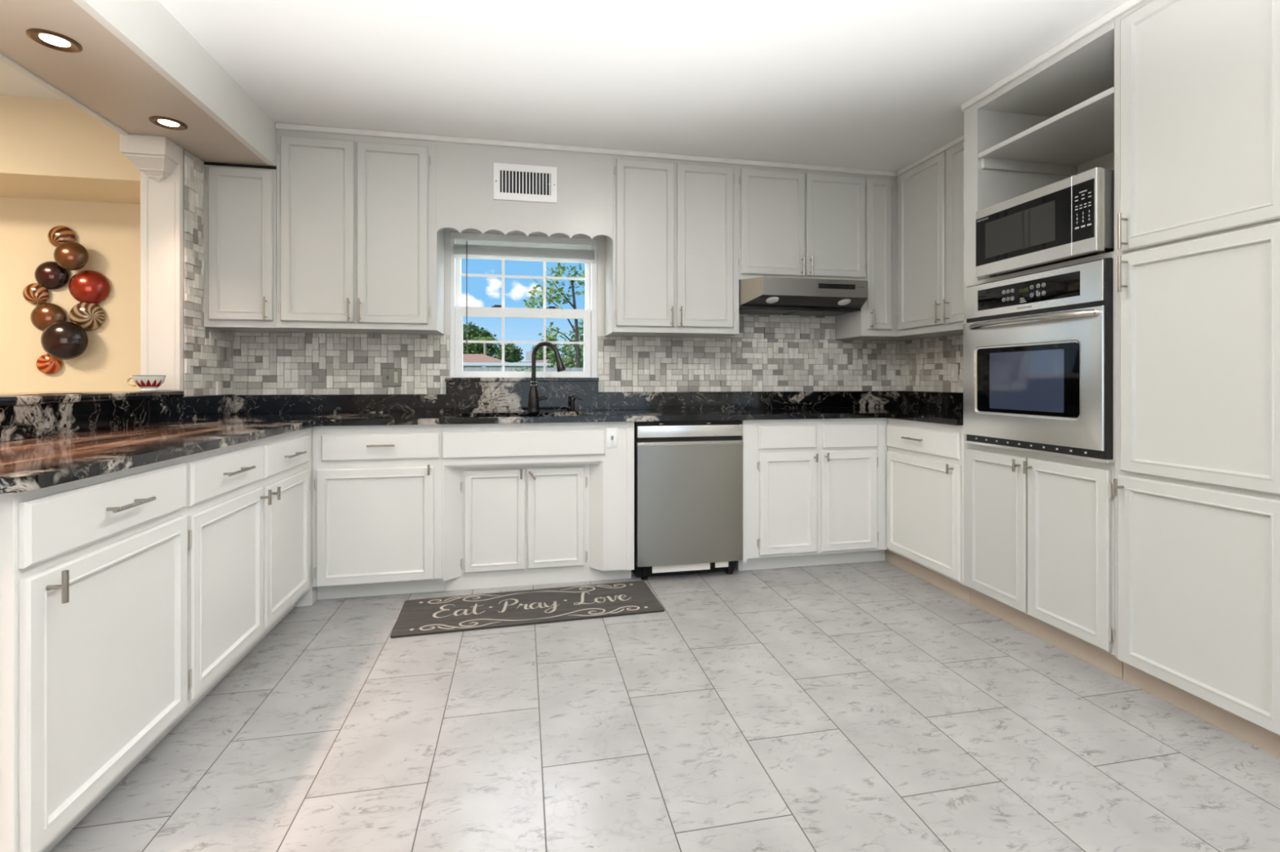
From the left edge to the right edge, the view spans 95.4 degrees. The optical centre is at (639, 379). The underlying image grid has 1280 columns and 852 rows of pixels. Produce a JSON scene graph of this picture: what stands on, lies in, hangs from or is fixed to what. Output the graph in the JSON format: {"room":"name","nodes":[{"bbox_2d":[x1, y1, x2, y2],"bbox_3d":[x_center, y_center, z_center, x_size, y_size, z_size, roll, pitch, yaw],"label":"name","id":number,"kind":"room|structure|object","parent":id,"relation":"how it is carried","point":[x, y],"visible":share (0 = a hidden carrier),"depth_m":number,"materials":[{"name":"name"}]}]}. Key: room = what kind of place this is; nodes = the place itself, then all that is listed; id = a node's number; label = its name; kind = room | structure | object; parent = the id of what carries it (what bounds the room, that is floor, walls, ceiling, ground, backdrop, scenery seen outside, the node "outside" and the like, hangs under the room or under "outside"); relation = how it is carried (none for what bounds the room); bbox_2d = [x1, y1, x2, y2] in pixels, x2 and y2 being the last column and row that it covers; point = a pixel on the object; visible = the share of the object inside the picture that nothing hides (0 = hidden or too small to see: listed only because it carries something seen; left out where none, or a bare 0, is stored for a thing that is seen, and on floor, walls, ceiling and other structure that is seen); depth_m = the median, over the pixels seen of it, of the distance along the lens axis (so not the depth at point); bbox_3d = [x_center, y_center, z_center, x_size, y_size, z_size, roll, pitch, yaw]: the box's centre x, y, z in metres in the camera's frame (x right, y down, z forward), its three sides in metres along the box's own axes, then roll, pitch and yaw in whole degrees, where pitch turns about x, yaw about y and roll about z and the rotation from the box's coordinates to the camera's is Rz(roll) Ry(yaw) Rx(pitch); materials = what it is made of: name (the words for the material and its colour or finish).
{"room":"kitchen","nodes":[
{"label":"kitchen","id":0,"kind":"room"},
{"bbox_2d":[0,94,140,392],"bbox_3d":[-4.274,-0.124,2.786,3.725,2.438,0.585,0,0,-11],"label":"wall","id":1,"kind":"structure","parent":0,"point":[60,165],"depth_m":3.12,"materials":[{"name":"beige paint"}]},
{"bbox_2d":[22,283,48,304],"bbox_3d":[-3.242,-0.461,3.118,0.116,0.116,0.042,0,0,-11],"label":"disc","id":2,"kind":"object","parent":1,"relation":"attached to","point":[33,293],"visible":1,"depth_m":3.11,"materials":[{"name":"brown ceramic"}]},
{"bbox_2d":[30,302,66,331],"bbox_3d":[-3.184,-0.334,3.124,0.160,0.160,0.054,0,0,-11],"label":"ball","id":3,"kind":"object","parent":1,"relation":"attached to","point":[42,315],"visible":0.88,"depth_m":3.11,"materials":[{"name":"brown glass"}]},
{"bbox_2d":[35,353,61,374],"bbox_3d":[-3.185,-0.084,3.130,0.112,0.112,0.041,0,0,-11],"label":"disc","id":4,"kind":"object","parent":1,"relation":"attached to","point":[46,364],"visible":0.93,"depth_m":3.12,"materials":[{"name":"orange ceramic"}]},
{"bbox_2d":[34,261,69,289],"bbox_3d":[-3.169,-0.562,3.128,0.154,0.154,0.052,0,0,-11],"label":"disc","id":5,"kind":"object","parent":1,"relation":"attached to","point":[49,275],"visible":0.94,"depth_m":3.12,"materials":[{"name":"black ceramic"}]},
{"bbox_2d":[47,226,75,247],"bbox_3d":[-3.127,-0.771,3.140,0.124,0.124,0.044,0,0,-11],"label":"disc","id":6,"kind":"object","parent":1,"relation":"attached to","point":[57,235],"visible":0.84,"depth_m":3.13,"materials":[{"name":"brown ceramic"}]},
{"bbox_2d":[40,320,88,359],"bbox_3d":[-3.073,-0.210,3.114,0.210,0.210,0.117,0,0,-11],"label":"disc","id":7,"kind":"object","parent":1,"relation":"attached to","point":[61,340],"visible":1,"depth_m":3.08,"materials":[{"name":"black ceramic"}]},
{"bbox_2d":[53,241,88,271],"bbox_3d":[-3.043,-0.662,3.111,0.118,0.156,0.116,0,0,33],"label":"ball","id":8,"kind":"object","parent":1,"relation":"attached to","point":[68,255],"visible":1,"depth_m":3.09,"materials":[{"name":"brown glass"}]},
{"bbox_2d":[69,302,104,330],"bbox_3d":[-3.010,-0.346,3.159,0.160,0.160,0.054,0,0,-11],"label":"disc","id":9,"kind":"object","parent":1,"relation":"attached to","point":[89,316],"visible":0.94,"depth_m":3.15,"materials":[{"name":"brown ceramic"}]},
{"bbox_2d":[68,270,109,303],"bbox_3d":[-2.999,-0.503,3.158,0.188,0.188,0.061,0,0,-11],"label":"disc","id":10,"kind":"object","parent":1,"relation":"attached to","point":[91,286],"visible":1,"depth_m":3.14,"materials":[{"name":"red ceramic"}]},
{"bbox_2d":[182,148,232,396],"bbox_3d":[-2.341,-0.012,3.042,0.165,2.214,0.490,0,0,-11],"label":"wall","id":11,"kind":"structure","parent":0,"point":[183,148],"depth_m":2.82,"materials":[{"name":"white paint"}]},
{"bbox_2d":[0,394,235,442],"bbox_3d":[-2.063,0.138,2.146,0.024,0.110,2.305,0,0,-11],"label":"backsplash","id":12,"kind":"structure","parent":11,"relation":"attached to","point":[25,421],"depth_m":2.23,"materials":[{"name":"black stone"}]},
{"bbox_2d":[183,149,234,396],"bbox_3d":[-2.253,-0.517,3.056,0.013,1.200,0.480,0,0,-11],"label":"tile backsplash","id":13,"kind":"structure","parent":11,"relation":"attached to","point":[208,370],"depth_m":2.93,"materials":[{"name":"tile"}]},
{"bbox_2d":[202,161,298,333],"bbox_3d":[-2.103,-0.695,3.148,0.344,0.848,0.374,0,0,-11],"label":"upper cabinet","id":14,"kind":"object","parent":11,"relation":"attached to","point":[240,200],"visible":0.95,"depth_m":3.01,"materials":[{"name":"grey paint"}]},
{"bbox_2d":[0,0,1128,173],"bbox_3d":[-1.516,-1.399,0.306,8.550,0.112,6.700,0,0,-11],"label":"ceiling","id":15,"kind":"structure","parent":0,"point":[877,85],"depth_m":2.47,"materials":[{"name":"white paint"}]},
{"bbox_2d":[0,0,276,166],"bbox_3d":[-1.600,-1.226,0.233,0.520,0.233,6.290,0,0,-11],"label":"soffit","id":16,"kind":"structure","parent":15,"relation":"attached to","point":[136,63],"depth_m":2.19,"materials":[{"name":"white paint"}]},
{"bbox_2d":[26,28,82,53],"bbox_3d":[-1.931,-1.115,1.921,0.132,0.008,0.132,0,0,-11],"label":"recessed light","id":17,"kind":"object","parent":16,"relation":"attached to","point":[55,41],"visible":1,"depth_m":1.91,"materials":[{"name":"brown metal"}]},
{"bbox_2d":[148,115,187,130],"bbox_3d":[-2.055,-1.115,2.538,0.132,0.008,0.132,0,0,-11],"label":"recessed light","id":18,"kind":"object","parent":16,"relation":"attached to","point":[162,122],"visible":1,"depth_m":2.53,"materials":[{"name":"brown metal"}]},
{"bbox_2d":[436,141,613,240],"bbox_3d":[-0.642,-1.079,3.318,0.982,0.528,0.018,0,0,-11],"label":"valance","id":19,"kind":"object","parent":15,"relation":"attached to","point":[584,206],"visible":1,"depth_m":3.30,"materials":[{"name":"grey paint"}]},
{"bbox_2d":[493,162,556,203],"bbox_3d":[-0.649,-1.115,3.301,0.353,0.204,0.012,0,0,-11],"label":"vent grille","id":20,"kind":"object","parent":19,"relation":"attached to","point":[511,182],"visible":1,"depth_m":3.30,"materials":[{"name":"white plastic"}]},
{"bbox_2d":[275,0,1144,177],"bbox_3d":[0.098,-1.328,2.346,3.649,0.030,2.180,0,0,-11],"label":"trim","id":21,"kind":"structure","parent":15,"relation":"attached to","point":[1129,4],"depth_m":3.22,"materials":[{"name":"white paint"}]},
{"bbox_2d":[232,227,906,451],"bbox_3d":[-0.220,-0.124,3.802,4.625,2.438,0.160,0,0,-11],"label":"wall","id":22,"kind":"structure","parent":0,"point":[601,239],"depth_m":3.63,"materials":[{"name":"white paint"}]},
{"bbox_2d":[235,394,445,413],"bbox_3d":[-1.737,0.141,3.401,1.160,0.105,0.024,0,0,-11],"label":"backsplash","id":23,"kind":"structure","parent":22,"relation":"attached to","point":[244,404],"depth_m":3.39,"materials":[{"name":"black stone"}]},
{"bbox_2d":[232,332,448,395],"bbox_3d":[-1.728,-0.091,3.409,1.168,0.359,0.013,0,0,-11],"label":"tile backsplash","id":24,"kind":"structure","parent":22,"relation":"attached to","point":[265,363],"depth_m":3.40,"materials":[{"name":"tile"}]},
{"bbox_2d":[382,368,401,386],"bbox_3d":[-1.471,-0.014,3.449,0.108,0.112,0.016,0,0,-11],"label":"outlet plate","id":25,"kind":"object","parent":24,"relation":"attached to","point":[391,377],"visible":1,"depth_m":3.45,"materials":[{"name":"grey plastic"}]},
{"bbox_2d":[394,371,397,382],"bbox_3d":[-1.449,-0.014,3.454,0.022,0.068,0.004,0,0,-11],"label":"receptacle","id":26,"kind":"object","parent":25,"relation":"attached to","point":[395,372],"depth_m":3.45,"materials":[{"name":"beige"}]},
{"bbox_2d":[276,128,444,334],"bbox_3d":[-1.541,-0.808,3.261,0.801,1.070,0.374,0,0,-11],"label":"upper cabinet","id":27,"kind":"object","parent":22,"relation":"attached to","point":[360,249],"visible":1,"depth_m":3.12,"materials":[{"name":"grey paint"}]},
{"bbox_2d":[444,377,599,412],"bbox_3d":[-0.721,0.091,3.615,0.922,0.206,0.128,0,0,-11],"label":"backsplash","id":28,"kind":"structure","parent":22,"relation":"attached to","point":[462,394],"depth_m":3.56,"materials":[{"name":"black stone"}]},
{"bbox_2d":[450,239,597,377],"bbox_3d":[-0.728,-0.456,3.704,0.899,0.888,0.140,0,0,-11],"label":"window","id":29,"kind":"structure","parent":22,"relation":"in","point":[589,315],"depth_m":3.68,"materials":[{"name":"white plastic"}]},
{"bbox_2d":[450,231,596,353],"bbox_3d":[-0.715,-0.529,3.635,0.895,0.738,0.043,0,0,-11],"label":"window blind","id":30,"kind":"object","parent":29,"relation":"attached to","point":[466,251],"visible":1,"depth_m":3.62,"materials":[{"name":"white plastic"}]},
{"bbox_2d":[605,155,738,337],"bbox_3d":[0.198,-0.811,3.613,0.780,1.064,0.374,0,0,-11],"label":"upper cabinet","id":31,"kind":"object","parent":22,"relation":"attached to","point":[672,257],"visible":1,"depth_m":3.47,"materials":[{"name":"grey paint"}]},
{"bbox_2d":[598,391,905,410],"bbox_3d":[0.802,0.138,3.914,2.188,0.112,0.024,0,0,-11],"label":"backsplash","id":32,"kind":"structure","parent":22,"relation":"attached to","point":[660,400],"depth_m":3.88,"materials":[{"name":"black stone"}]},
{"bbox_2d":[597,314,906,392],"bbox_3d":[0.811,-0.180,3.922,2.200,0.521,0.013,0,0,-11],"label":"tile backsplash","id":33,"kind":"structure","parent":22,"relation":"attached to","point":[768,353],"depth_m":3.92,"materials":[{"name":"tile"}]},
{"bbox_2d":[738,164,866,280],"bbox_3d":[0.999,-0.977,3.775,0.862,0.732,0.374,0,0,-11],"label":"upper cabinet","id":34,"kind":"object","parent":22,"relation":"attached to","point":[793,223],"visible":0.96,"depth_m":3.62,"materials":[{"name":"grey paint"}]},
{"bbox_2d":[738,276,867,316],"bbox_3d":[0.995,-0.523,3.731,0.816,0.176,0.455,0,0,-11],"label":"range hood","id":35,"kind":"object","parent":34,"relation":"attached to","point":[762,295],"visible":0.97,"depth_m":3.56,"materials":[{"name":"silver metal"}]},
{"bbox_2d":[835,173,897,339],"bbox_3d":[1.517,-0.811,3.879,0.258,1.064,0.374,0,0,-11],"label":"upper cabinet","id":36,"kind":"object","parent":22,"relation":"attached to","point":[877,318],"visible":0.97,"depth_m":3.74,"materials":[{"name":"grey paint"}]},
{"bbox_2d":[49,550,1279,851],"bbox_3d":[-1.501,1.155,0.487,8.650,0.120,7.050,0,0,-11],"label":"floor","id":37,"kind":"structure","parent":0,"point":[869,706],"depth_m":1.78,"materials":[{"name":"tile"}]},
{"bbox_2d":[0,456,188,851],"bbox_3d":[-1.586,0.659,1.402,0.665,0.871,0.608,0,0,-11],"label":"base cabinet","id":38,"kind":"object","parent":37,"relation":"on","point":[94,570],"visible":1,"depth_m":1.34,"materials":[{"name":"white paint"}]},
{"bbox_2d":[0,407,963,494],"bbox_3d":[0.025,0.209,2.576,4.288,0.030,2.337,0,0,-11],"label":"countertop","id":39,"kind":"structure","parent":38,"relation":"on","point":[37,463],"depth_m":2.37,"materials":[{"name":"black stone"}]},
{"bbox_2d":[528,341,565,412],"bbox_3d":[-0.559,-0.018,3.501,0.235,0.423,0.065,0,0,11],"label":"faucet","id":40,"kind":"object","parent":39,"relation":"on","point":[533,401],"visible":1,"depth_m":3.50,"materials":[{"name":"brown metal"}]},
{"bbox_2d":[568,395,582,411],"bbox_3d":[-0.395,0.147,3.567,0.088,0.094,0.047,0,0,-11],"label":"soap dispenser","id":41,"kind":"object","parent":39,"relation":"on","point":[572,399],"visible":0.99,"depth_m":3.55,"materials":[{"name":"brown metal"}]},
{"bbox_2d":[155,427,311,745],"bbox_3d":[-1.754,0.659,2.233,0.665,0.871,1.086,0,0,-11],"label":"base cabinet","id":42,"kind":"object","parent":37,"relation":"on","point":[248,509],"visible":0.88,"depth_m":2.09,"materials":[{"name":"white paint"}]},
{"bbox_2d":[294,424,444,606],"bbox_3d":[-1.649,0.659,3.091,1.210,0.871,0.665,0,0,-11],"label":"base cabinet","id":43,"kind":"object","parent":37,"relation":"on","point":[376,490],"visible":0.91,"depth_m":2.87,"materials":[{"name":"white paint"}]},
{"bbox_2d":[390,580,664,638],"bbox_3d":[-0.519,1.090,2.806,1.210,0.009,0.418,0,0,-14],"label":"floor mat","id":44,"kind":"object","parent":37,"relation":"on","point":[437,615],"visible":1,"depth_m":2.76,"materials":[{"name":"grey fabric"}]},
{"bbox_2d":[441,422,634,591],"bbox_3d":[-0.574,0.659,3.328,0.988,0.871,0.627,0,0,-11],"label":"base cabinet","id":45,"kind":"object","parent":37,"relation":"on","point":[531,504],"visible":0.98,"depth_m":3.07,"materials":[{"name":"white paint"}]},
{"bbox_2d":[631,420,743,580],"bbox_3d":[0.220,0.660,3.463,0.598,0.870,0.619,0,0,-11],"label":"dishwasher","id":46,"kind":"object","parent":37,"relation":"on","point":[688,475],"visible":0.94,"depth_m":3.16,"materials":[{"name":"silver metal"}]},
{"bbox_2d":[733,417,887,570],"bbox_3d":[0.980,0.659,3.623,0.941,0.871,0.665,0,0,-11],"label":"base cabinet","id":47,"kind":"object","parent":37,"relation":"on","point":[815,490],"visible":0.94,"depth_m":3.34,"materials":[{"name":"white paint"}]},
{"bbox_2d":[885,417,970,603],"bbox_3d":[1.763,0.659,3.228,0.616,0.871,0.678,0,0,-11],"label":"base cabinet","id":48,"kind":"object","parent":37,"relation":"on","point":[925,460],"visible":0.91,"depth_m":3.09,"materials":[{"name":"white paint"}]},
{"bbox_2d":[964,18,1123,679],"bbox_3d":[1.905,-0.124,2.531,0.619,2.438,0.741,0,0,-11],"label":"tall cabinet","id":49,"kind":"object","parent":37,"relation":"on","point":[1039,529],"visible":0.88,"depth_m":2.50,"materials":[{"name":"grey paint"}]},
{"bbox_2d":[963,257,1115,463],"bbox_3d":[1.855,-0.072,2.502,0.604,0.752,0.706,0,0,-11],"label":"wall oven","id":50,"kind":"object","parent":49,"relation":"in","point":[1038,347],"visible":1,"depth_m":2.37,"materials":[{"name":"silver metal"}]},
{"bbox_2d":[975,167,1114,277],"bbox_3d":[1.821,-0.620,2.441,0.452,0.303,0.574,0,0,-11],"label":"microwave","id":51,"kind":"object","parent":49,"relation":"in","point":[1072,218],"visible":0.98,"depth_m":2.31,"materials":[{"name":"grey metal"}]},
{"bbox_2d":[977,86,1114,176],"bbox_3d":[1.935,-1.036,2.495,0.550,0.071,0.649,0,0,-11],"label":"shelf","id":52,"kind":"object","parent":49,"relation":"attached to","point":[1079,139],"depth_m":2.62,"materials":[{"name":"grey paint"}]},
{"bbox_2d":[1113,0,1279,757],"bbox_3d":[2.032,-0.124,1.902,0.619,2.438,0.545,0,0,-11],"label":"pantry cabinet","id":53,"kind":"object","parent":37,"relation":"on","point":[1197,481],"visible":1,"depth_m":1.84,"materials":[{"name":"grey paint"}]},
{"bbox_2d":[911,334,961,392],"bbox_3d":[2.617,-0.124,1.008,0.170,2.438,6.440,0,0,-11],"label":"wall","id":54,"kind":"structure","parent":0,"point":[959,335],"depth_m":3.83,"materials":[{"name":"white paint"}]},
{"bbox_2d":[869,141,964,340],"bbox_3d":[1.844,-0.811,3.517,0.349,1.064,1.213,0,0,-11],"label":"upper cabinet","id":55,"kind":"object","parent":54,"relation":"attached to","point":[931,194],"visible":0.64,"depth_m":3.45,"materials":[{"name":"grey paint"}]},
{"bbox_2d":[905,391,963,411],"bbox_3d":[2.004,0.138,3.550,0.024,0.112,1.213,0,0,-11],"label":"backsplash","id":56,"kind":"structure","parent":54,"relation":"attached to","point":[927,400],"depth_m":3.82,"materials":[{"name":"black stone"}]},
{"bbox_2d":[905,334,963,392],"bbox_3d":[2.010,-0.098,3.549,0.013,0.358,1.204,0,0,-11],"label":"tile backsplash","id":57,"kind":"structure","parent":54,"relation":"attached to","point":[927,361],"depth_m":3.85,"materials":[{"name":"tile"}]},
{"bbox_2d":[949,364,958,382],"bbox_3d":[1.977,-0.040,3.669,0.009,0.112,0.072,0,0,-11],"label":"outlet plate","id":58,"kind":"object","parent":57,"relation":"attached to","point":[953,369],"visible":1,"depth_m":3.66,"materials":[{"name":"beige plastic"}]},
{"bbox_2d":[951,368,954,377],"bbox_3d":[1.974,-0.040,3.669,0.004,0.060,0.024,0,0,-11],"label":"receptacle","id":59,"kind":"object","parent":58,"relation":"attached to","point":[953,370],"depth_m":3.67,"materials":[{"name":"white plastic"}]},
{"bbox_3d":[-2.114,0.589,1.917,0.165,1.012,1.805,0,0,-11],"label":"wall","id":60,"kind":"structure","parent":0,"visible":0},
{"bbox_2d":[0,391,183,406],"bbox_3d":[-2.228,0.068,1.852,0.485,0.030,1.823,0,0,-11],"label":"bar","id":61,"kind":"object","parent":60,"relation":"on","point":[6,399],"visible":0.99,"depth_m":2.19,"materials":[{"name":"black stone"}]},
{"bbox_2d":[126,375,166,391],"bbox_3d":[-2.240,0.017,2.652,0.120,0.072,0.125,0,0,33],"label":"tea cup","id":62,"kind":"object","parent":61,"relation":"on","point":[147,383],"visible":0.98,"depth_m":2.62,"materials":[{"name":"white ceramic"}]},
{"bbox_2d":[120,133,182,391],"bbox_3d":[-2.287,-0.533,2.728,0.182,1.172,0.144,0,0,-11],"label":"pilaster","id":63,"kind":"object","parent":60,"relation":"on","point":[159,160],"visible":0.95,"depth_m":2.77,"materials":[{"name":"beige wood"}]},
{"label":"outside","id":64,"kind":"structure","parent":0,"visible":0},
{"bbox_3d":[-12.311,1.305,60.918,120.000,0.180,115.700,0,0,-11],"label":"ground","id":65,"kind":"structure","parent":64,"visible":0},
{"bbox_2d":[462,321,500,357],"bbox_3d":[-17.042,-2.377,59.760,5.591,7.184,3.556,0,0,-11],"label":"tree","id":66,"kind":"object","parent":65,"relation":"on","point":[473,332],"visible":0.46,"depth_m":59.25,"materials":[{"name":"green plant"}]},
{"bbox_2d":[464,336,498,355],"bbox_3d":[-14.755,-1.415,55.170,3.899,5.268,3.939,0,0,-11],"label":"palm tree","id":67,"kind":"object","parent":65,"relation":"on","point":[485,345],"visible":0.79,"depth_m":55.09,"materials":[{"name":"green plant"}]},
{"bbox_2d":[493,343,524,362],"bbox_3d":[-13.204,-1.377,58.561,2.812,5.183,2.694,0,0,12],"label":"tree","id":68,"kind":"object","parent":65,"relation":"on","point":[513,356],"visible":0.7,"depth_m":58.02,"materials":[{"name":"green plant"}]},
{"bbox_2d":[462,351,582,369],"bbox_3d":[-11.035,-0.585,49.556,31.000,3.600,9.680,0,0,-11],"label":"house","id":69,"kind":"structure","parent":65,"relation":"on","point":[473,361],"depth_m":45.46,"materials":[{"name":"grey"}]},
{"bbox_2d":[462,364,583,371],"bbox_3d":[-2.983,0.425,14.762,12.800,1.580,0.132,0,0,-11],"label":"fence","id":70,"kind":"object","parent":65,"relation":"on","point":[484,368],"visible":0.02,"depth_m":14.64,"materials":[{"name":"brown wood"}]},
{"bbox_2d":[515,366,540,371],"bbox_3d":[-2.503,0.454,12.945,1.154,1.522,0.840,0,0,-11],"label":"shrub","id":71,"kind":"object","parent":65,"relation":"on","point":[522,369],"visible":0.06,"depth_m":12.95,"materials":[{"name":"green plant"}]},
{"bbox_2d":[530,332,559,360],"bbox_3d":[-10.055,-1.917,61.194,3.308,6.263,2.749,0,0,-11],"label":"tree","id":72,"kind":"object","parent":65,"relation":"on","point":[540,353],"visible":0.41,"depth_m":60.65,"materials":[{"name":"green plant"}]},
{"bbox_2d":[522,262,585,369],"bbox_3d":[-2.461,-1.176,17.885,2.241,4.788,1.242,0,0,-11],"label":"tree","id":73,"kind":"object","parent":65,"relation":"on","point":[559,273],"visible":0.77,"depth_m":17.88,"materials":[{"name":"green plant"}]},
{"bbox_2d":[542,319,583,368],"bbox_3d":[-2.220,-0.438,19.959,1.927,3.306,1.599,0,0,13],"label":"tree","id":74,"kind":"object","parent":65,"relation":"on","point":[570,353],"visible":0.38,"depth_m":19.72,"materials":[{"name":"green plant"}]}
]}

